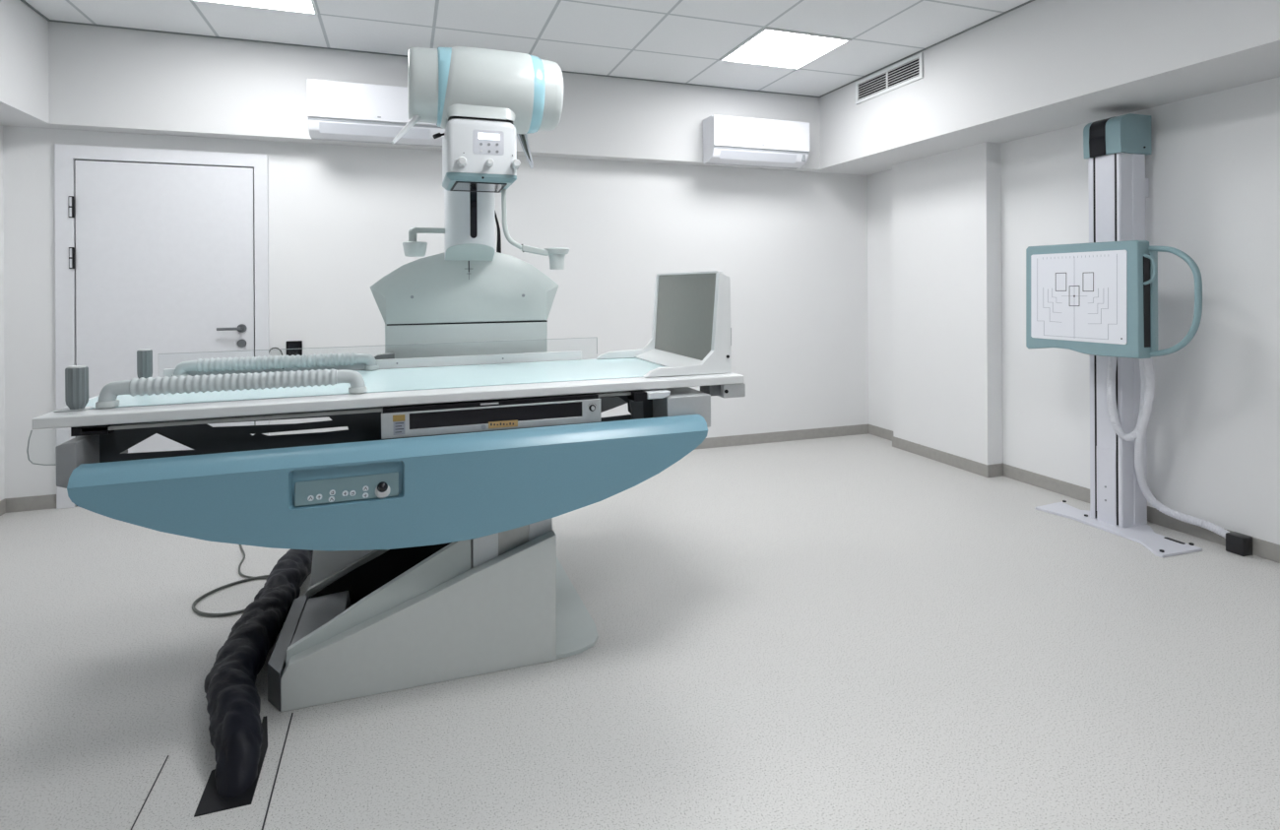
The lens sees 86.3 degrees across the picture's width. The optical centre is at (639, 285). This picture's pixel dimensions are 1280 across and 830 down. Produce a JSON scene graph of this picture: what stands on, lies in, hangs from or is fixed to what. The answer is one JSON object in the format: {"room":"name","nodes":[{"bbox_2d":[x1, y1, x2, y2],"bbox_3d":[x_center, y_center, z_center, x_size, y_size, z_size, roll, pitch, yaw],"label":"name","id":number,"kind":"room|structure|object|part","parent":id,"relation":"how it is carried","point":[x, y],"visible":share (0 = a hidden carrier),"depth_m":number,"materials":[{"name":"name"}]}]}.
{"room":"radiology room","nodes":[
{"label":"radiology room","id":0,"kind":"room"},
{"bbox_2d":[0,125,4,501],"bbox_3d":[-2.398,-0.100,0.324,0.100,2.738,7.389,0,0,-19],"label":"wall","id":1,"kind":"structure","parent":0,"point":[2,416],"depth_m":3.81,"materials":[{"name":"paint"}]},
{"bbox_2d":[0,498,5,515],"bbox_3d":[-2.339,1.228,0.342,0.008,0.080,7.389,0,0,-19],"label":"baseboard","id":2,"kind":"structure","parent":1,"relation":"attached to","point":[2,502],"depth_m":3.80,"materials":[{"name":"plastic"}]},
{"bbox_2d":[0,0,59,128],"bbox_3d":[-2.230,-1.185,0.384,0.268,0.571,7.389,0,0,-19],"label":"ceiling soffit","id":3,"kind":"structure","parent":1,"relation":"attached to","point":[24,32],"depth_m":3.55,"materials":[{"name":"paint"}]},
{"bbox_2d":[2,126,868,498],"bbox_3d":[-0.843,-0.109,4.831,6.002,2.738,0.100,0,0,-19],"label":"wall","id":4,"kind":"structure","parent":0,"point":[792,246],"depth_m":4.91,"materials":[{"name":"paint"}]},
{"bbox_2d":[54,143,269,509],"bbox_3d":[-2.812,0.232,4.054,1.079,2.077,0.071,0,0,-19],"label":"door","id":5,"kind":"structure","parent":4,"relation":"in","point":[161,251],"depth_m":4.05,"materials":[{"name":"laminate"}]},
{"bbox_3d":[-2.485,0.266,4.157,0.151,0.052,0.051,0,0,-19],"label":"handle","id":6,"kind":"part","parent":5,"relation":"part of","materials":[{"name":"grey metal"}]},
{"bbox_2d":[286,340,302,355],"bbox_3d":[-2.178,0.398,4.303,0.090,0.092,0.016,0,0,-19],"label":"wall socket","id":7,"kind":"object","parent":4,"relation":"attached to","point":[297,345],"visible":0.89,"depth_m":4.30,"materials":[{"name":"black plastic"}]},
{"bbox_2d":[307,78,445,147],"bbox_3d":[-1.617,-1.061,4.244,0.792,0.330,0.210,0,0,-19],"label":"air conditioner","id":8,"kind":"object","parent":4,"relation":"attached to","point":[343,111],"visible":0.72,"depth_m":4.13,"materials":[{"name":"white plastic"}]},
{"bbox_3d":[-1.585,-1.106,4.153,0.792,0.224,0.011,0,0,-19],"label":"panel","id":9,"kind":"part","parent":8,"relation":"part of","materials":[{"name":"white plastic"}]},
{"bbox_2d":[48,21,820,172],"bbox_3d":[-0.948,-1.192,4.666,4.971,0.571,0.146,0,0,-19],"label":"ceiling soffit","id":10,"kind":"structure","parent":4,"relation":"attached to","point":[101,79],"depth_m":4.15,"materials":[{"name":"paint"}]},
{"bbox_2d":[5,424,868,512],"bbox_3d":[-0.818,1.220,4.780,5.802,0.080,0.008,0,0,-19],"label":"baseboard","id":11,"kind":"structure","parent":4,"relation":"attached to","point":[38,502],"depth_m":5.35,"materials":[{"name":"plastic"}]},
{"bbox_2d":[20,0,1034,97],"bbox_3d":[0.266,-1.481,1.177,4.971,0.006,7.242,0,0,-19],"label":"trim","id":12,"kind":"structure","parent":4,"relation":"attached to","point":[23,1],"depth_m":4.19,"materials":[{"name":"grey"}]},
{"bbox_2d":[703,114,809,169],"bbox_3d":[0.871,-1.066,5.111,0.792,0.330,0.210,0,0,-19],"label":"air conditioner","id":13,"kind":"object","parent":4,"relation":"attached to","point":[727,140],"visible":1,"depth_m":5.02,"materials":[{"name":"white plastic"}]},
{"bbox_3d":[0.903,-1.111,5.020,0.792,0.224,0.011,0,0,-19],"label":"panel","id":14,"kind":"part","parent":13,"relation":"part of","materials":[{"name":"white plastic"}]},
{"bbox_2d":[24,0,1029,96],"bbox_3d":[0.381,-1.534,1.295,6.002,0.100,7.589,0,0,-19],"label":"ceiling","id":15,"kind":"structure","parent":0,"point":[685,41],"depth_m":3.90,"materials":[{"name":"tile"}]},
{"bbox_2d":[191,0,318,14],"bbox_3d":[-1.930,-1.468,3.330,0.592,0.008,0.592,0,0,-19],"label":"recessed light","id":16,"kind":"object","parent":15,"relation":"in","point":[295,6],"visible":1,"depth_m":3.57,"materials":[{"name":"white plastic"}]},
{"bbox_2d":[719,27,851,69],"bbox_3d":[0.903,-1.483,4.317,0.592,0.008,0.592,0,0,-19],"label":"recessed light","id":17,"kind":"object","parent":15,"relation":"in","point":[772,47],"visible":1,"depth_m":4.28,"materials":[{"name":"white plastic"}]},
{"bbox_2d":[0,433,1279,829],"bbox_3d":[0.397,1.303,1.295,6.002,0.100,7.589,0,0,-19],"label":"floor","id":18,"kind":"structure","parent":0,"point":[858,631],"depth_m":2.16,"materials":[{"name":"plastic"}]},
{"bbox_2d":[130,712,293,829],"bbox_3d":[-0.988,1.260,1.475,0.291,0.001,1.040,0,0,-19],"label":"trim","id":19,"kind":"structure","parent":18,"relation":"on","point":[291,713],"depth_m":1.73,"materials":[{"name":"grey"}]},
{"bbox_2d":[192,575,268,616],"bbox_3d":[-1.605,1.257,2.782,0.360,0.012,0.355,0,0,-19],"label":"cable","id":20,"kind":"object","parent":18,"relation":"on","point":[194,608],"visible":0.51,"depth_m":2.71,"materials":[{"name":"grey plastic"}]},
{"bbox_2d":[193,715,267,817],"bbox_3d":[-1.061,1.260,1.812,0.120,0.003,0.365,0,0,-19],"label":"cable slot cover","id":21,"kind":"object","parent":18,"relation":"on","point":[211,801],"visible":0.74,"depth_m":1.68,"materials":[{"name":"black plastic"}]},
{"bbox_2d":[238,544,267,578],"bbox_3d":[-1.829,1.260,3.165,0.731,0.008,0.166,0,0,42],"label":"cable","id":22,"kind":"object","parent":18,"relation":"on","point":[240,545],"visible":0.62,"depth_m":3.03,"materials":[{"name":"grey plastic"}]},
{"bbox_2d":[203,548,313,797],"bbox_3d":[-1.288,1.219,2.422,0.243,0.256,1.629,0,0,-16],"label":"cable sleeve","id":23,"kind":"object","parent":18,"relation":"on","point":[235,729],"visible":0.76,"depth_m":1.97,"materials":[{"name":"black fabric"}]},
{"bbox_2d":[26,46,745,711],"bbox_3d":[-0.826,0.176,2.643,2.249,2.168,1.288,0,0,-19],"label":"machine","id":24,"kind":"object","parent":18,"relation":"on","point":[425,521],"visible":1,"depth_m":2.21,"materials":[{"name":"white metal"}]},
{"bbox_3d":[-1.629,0.358,1.968,0.075,0.003,0.060,0,0,-19],"label":"mounting plate","id":25,"kind":"part","parent":24,"relation":"part of","materials":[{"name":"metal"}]},
{"bbox_3d":[-1.623,0.298,1.970,0.054,0.122,0.054,0,0,-19],"label":"hand post","id":26,"kind":"part","parent":24,"relation":"part of","materials":[{"name":"grey plastic"}]},
{"bbox_3d":[-1.609,0.491,2.017,0.048,0.127,0.370,0,0,-19],"label":"frame","id":27,"kind":"part","parent":24,"relation":"part of","materials":[{"name":"grey metal"}]},
{"bbox_3d":[-1.865,0.303,2.574,0.050,0.115,0.049,0,0,-19],"label":"hand post","id":28,"kind":"part","parent":24,"relation":"part of","materials":[{"name":"grey plastic"}]},
{"bbox_3d":[-0.739,0.393,2.188,1.720,0.020,0.020,0,0,-19],"label":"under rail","id":29,"kind":"part","parent":24,"relation":"part of","materials":[{"name":"metal"}]},
{"bbox_3d":[-1.045,0.331,2.881,1.640,0.050,0.020,0,0,-19],"label":"rail","id":30,"kind":"part","parent":24,"relation":"part of","materials":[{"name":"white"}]},
{"bbox_3d":[-0.759,0.523,2.279,1.740,0.273,0.006,0,0,-19],"label":"under table panel","id":31,"kind":"part","parent":24,"relation":"part of","materials":[{"name":"black plastic"}]},
{"bbox_3d":[-0.634,0.624,2.102,1.820,0.317,0.090,0,0,-19],"label":"blue panel","id":32,"kind":"part","parent":24,"relation":"part of","materials":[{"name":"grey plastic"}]},
{"bbox_3d":[-0.855,-0.573,2.495,0.028,0.134,0.122,0,0,40],"label":"release lever","id":33,"kind":"part","parent":24,"relation":"part of","materials":[{"name":"white plastic"}]},
{"bbox_2d":[402,241,427,256],"bbox_3d":[-0.964,-0.153,2.926,0.102,0.062,0.102,0,0,-19],"label":"cup","id":34,"kind":"object","parent":24,"relation":"on","point":[411,248],"depth_m":2.89,"materials":[{"name":"grey plastic"}]},
{"bbox_3d":[-0.904,-0.236,2.958,0.154,0.023,0.020,0,0,-19],"label":"swing arm","id":35,"kind":"part","parent":24,"relation":"part of","materials":[{"name":"grey ceramic"}]},
{"bbox_3d":[-0.740,-0.576,2.604,0.018,0.051,0.104,0,0,45],"label":"black lever","id":36,"kind":"part","parent":24,"relation":"part of","materials":[{"name":"black plastic"}]},
{"bbox_3d":[-0.641,-0.446,2.463,0.038,0.038,0.033,0,0,-19],"label":"knob","id":37,"kind":"part","parent":24,"relation":"part of","materials":[{"name":"white plastic"}]},
{"bbox_3d":[-0.512,0.838,2.264,0.081,0.640,0.008,0,0,-19],"label":"post","id":38,"kind":"part","parent":24,"relation":"part of","materials":[{"name":"white metal"}]},
{"bbox_3d":[-0.490,0.387,2.227,0.058,0.005,0.006,0,0,-19],"label":"maker plate","id":39,"kind":"part","parent":24,"relation":"part of","materials":[{"name":"metal"}]},
{"bbox_3d":[-0.548,-0.449,2.496,0.029,0.029,0.033,0,0,-19],"label":"knob","id":40,"kind":"part","parent":24,"relation":"part of","materials":[{"name":"white plastic"}]},
{"bbox_3d":[-0.490,0.433,2.294,0.705,0.081,0.133,0,0,-19],"label":"film drawer","id":41,"kind":"part","parent":24,"relation":"part of","materials":[{"name":"black metal"}]},
{"bbox_3d":[-0.508,0.873,2.527,0.261,0.710,0.490,0,0,-19],"label":"lifting post","id":42,"kind":"part","parent":24,"relation":"part of","materials":[{"name":"metal"}]},
{"bbox_3d":[-0.511,-0.267,2.734,0.085,0.249,0.019,0,0,-19],"label":"swing arm","id":43,"kind":"part","parent":24,"relation":"part of","materials":[{"name":"grey ceramic"}]},
{"bbox_3d":[-0.457,-0.449,2.528,0.034,0.034,0.033,0,0,-19],"label":"knob","id":44,"kind":"part","parent":24,"relation":"part of","materials":[{"name":"white plastic"}]},
{"bbox_3d":[-0.338,0.837,2.325,0.078,0.640,0.008,0,0,-19],"label":"post","id":45,"kind":"part","parent":24,"relation":"part of","materials":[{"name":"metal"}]},
{"bbox_2d":[544,247,569,269],"bbox_3d":[-0.340,-0.107,2.794,0.104,0.088,0.104,0,0,-19],"label":"cup","id":46,"kind":"object","parent":24,"relation":"on","point":[556,255],"depth_m":2.77,"materials":[{"name":"grey plastic"}]},
{"bbox_3d":[-0.508,1.251,2.792,0.464,0.014,1.088,0,0,-19],"label":"floor plate","id":47,"kind":"part","parent":24,"relation":"part of","materials":[{"name":"white metal"}]},
{"bbox_2d":[595,270,731,377],"bbox_3d":[0.076,0.142,2.869,0.358,0.390,0.690,0,0,-19],"label":"footrest","id":48,"kind":"object","parent":24,"relation":"on","point":[691,332],"visible":1,"depth_m":2.79,"materials":[{"name":"white plastic"}]},
{"bbox_3d":[-0.037,0.146,3.182,0.350,0.382,0.025,0,0,-19],"label":"plate","id":49,"kind":"part","parent":48,"relation":"part of","materials":[{"name":"plastic"}]},
{"bbox_3d":[0.179,0.145,2.561,0.350,0.382,0.030,0,0,-19],"label":"plate","id":50,"kind":"part","parent":48,"relation":"part of","materials":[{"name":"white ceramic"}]},
{"bbox_3d":[0.103,0.456,2.656,0.171,0.117,0.450,0,0,-19],"label":"frame","id":51,"kind":"part","parent":24,"relation":"part of","materials":[{"name":"metal"}]},
{"bbox_2d":[1025,113,1202,557],"bbox_3d":[2.452,0.184,3.437,0.498,2.115,0.880,0,0,-19],"label":"stand","id":52,"kind":"object","parent":18,"relation":"on","point":[1098,298],"visible":1,"depth_m":3.47,"materials":[{"name":"paint"}]},
{"bbox_3d":[2.230,0.067,3.441,0.075,0.556,0.609,0,0,-19],"label":"detector panel","id":53,"kind":"part","parent":52,"relation":"part of","materials":[{"name":"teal plastic"}]},
{"bbox_3d":[2.418,1.236,3.504,0.340,0.013,0.729,0,0,-19],"label":"floor plate","id":54,"kind":"part","parent":52,"relation":"part of","materials":[{"name":"paint"}]},
{"bbox_2d":[1106,356,1145,441],"bbox_3d":[2.389,0.521,3.354,0.180,0.522,0.238,0,0,39],"label":"corrugated hose","id":55,"kind":"object","parent":52,"relation":"hanging from","point":[1112,361],"visible":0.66,"depth_m":3.44,"materials":[{"name":"white plastic"}]},
{"bbox_3d":[2.331,-0.073,3.144,0.015,0.159,0.089,0,0,-19],"label":"cassette handle","id":56,"kind":"part","parent":52,"relation":"part of","materials":[{"name":"teal plastic"}]},
{"bbox_3d":[2.375,0.070,3.174,0.026,0.495,0.030,0,0,-19],"label":"slot rail","id":57,"kind":"part","parent":52,"relation":"part of","materials":[{"name":"teal plastic"}]},
{"bbox_3d":[2.397,0.078,3.089,0.027,0.526,0.258,0,0,-19],"label":"grab handle","id":58,"kind":"part","parent":52,"relation":"part of","materials":[{"name":"teal plastic"}]},
{"bbox_2d":[1134,356,1229,538],"bbox_3d":[2.581,0.737,3.327,0.422,0.938,0.295,0,0,2],"label":"corrugated hose","id":59,"kind":"object","parent":52,"relation":"hanging from","point":[1148,365],"visible":0.95,"depth_m":3.35,"materials":[{"name":"white plastic"}]},
{"bbox_2d":[1225,531,1252,556],"bbox_3d":[2.773,1.198,3.163,0.066,0.085,0.074,0,0,-19],"label":"cable box","id":60,"kind":"object","parent":18,"relation":"on","point":[1239,544],"visible":1,"depth_m":3.14,"materials":[{"name":"black plastic"}]},
{"bbox_2d":[892,141,1002,464],"bbox_3d":[2.154,0.160,4.862,0.124,2.167,0.898,0,0,-19],"label":"wall pillar","id":61,"kind":"structure","parent":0,"point":[947,338],"depth_m":4.72,"materials":[{"name":"paint"}]},
{"bbox_2d":[867,76,1279,544],"bbox_3d":[3.176,-0.131,2.266,0.100,2.738,7.389,0,0,-19],"label":"wall","id":62,"kind":"structure","parent":0,"point":[1212,169],"depth_m":3.42,"materials":[{"name":"paint"}]},
{"bbox_2d":[810,0,1279,175],"bbox_3d":[2.857,-1.213,2.157,0.563,0.571,7.389,0,0,-19],"label":"ceiling soffit","id":63,"kind":"structure","parent":62,"relation":"attached to","point":[1038,67],"depth_m":3.54,"materials":[{"name":"paint"}]},
{"bbox_2d":[855,52,923,104],"bbox_3d":[1.682,-1.395,4.650,0.012,0.162,0.670,0,0,-19],"label":"air vent","id":64,"kind":"object","parent":63,"relation":"in","point":[910,70],"visible":1,"depth_m":4.61,"materials":[{"name":"white metal"}]},
{"bbox_2d":[868,424,1279,563],"bbox_3d":[3.073,1.198,2.228,0.136,0.080,7.389,0,0,-19],"label":"baseboard","id":65,"kind":"structure","parent":62,"relation":"attached to","point":[1262,548],"depth_m":4.16,"materials":[{"name":"plastic"}]}
]}

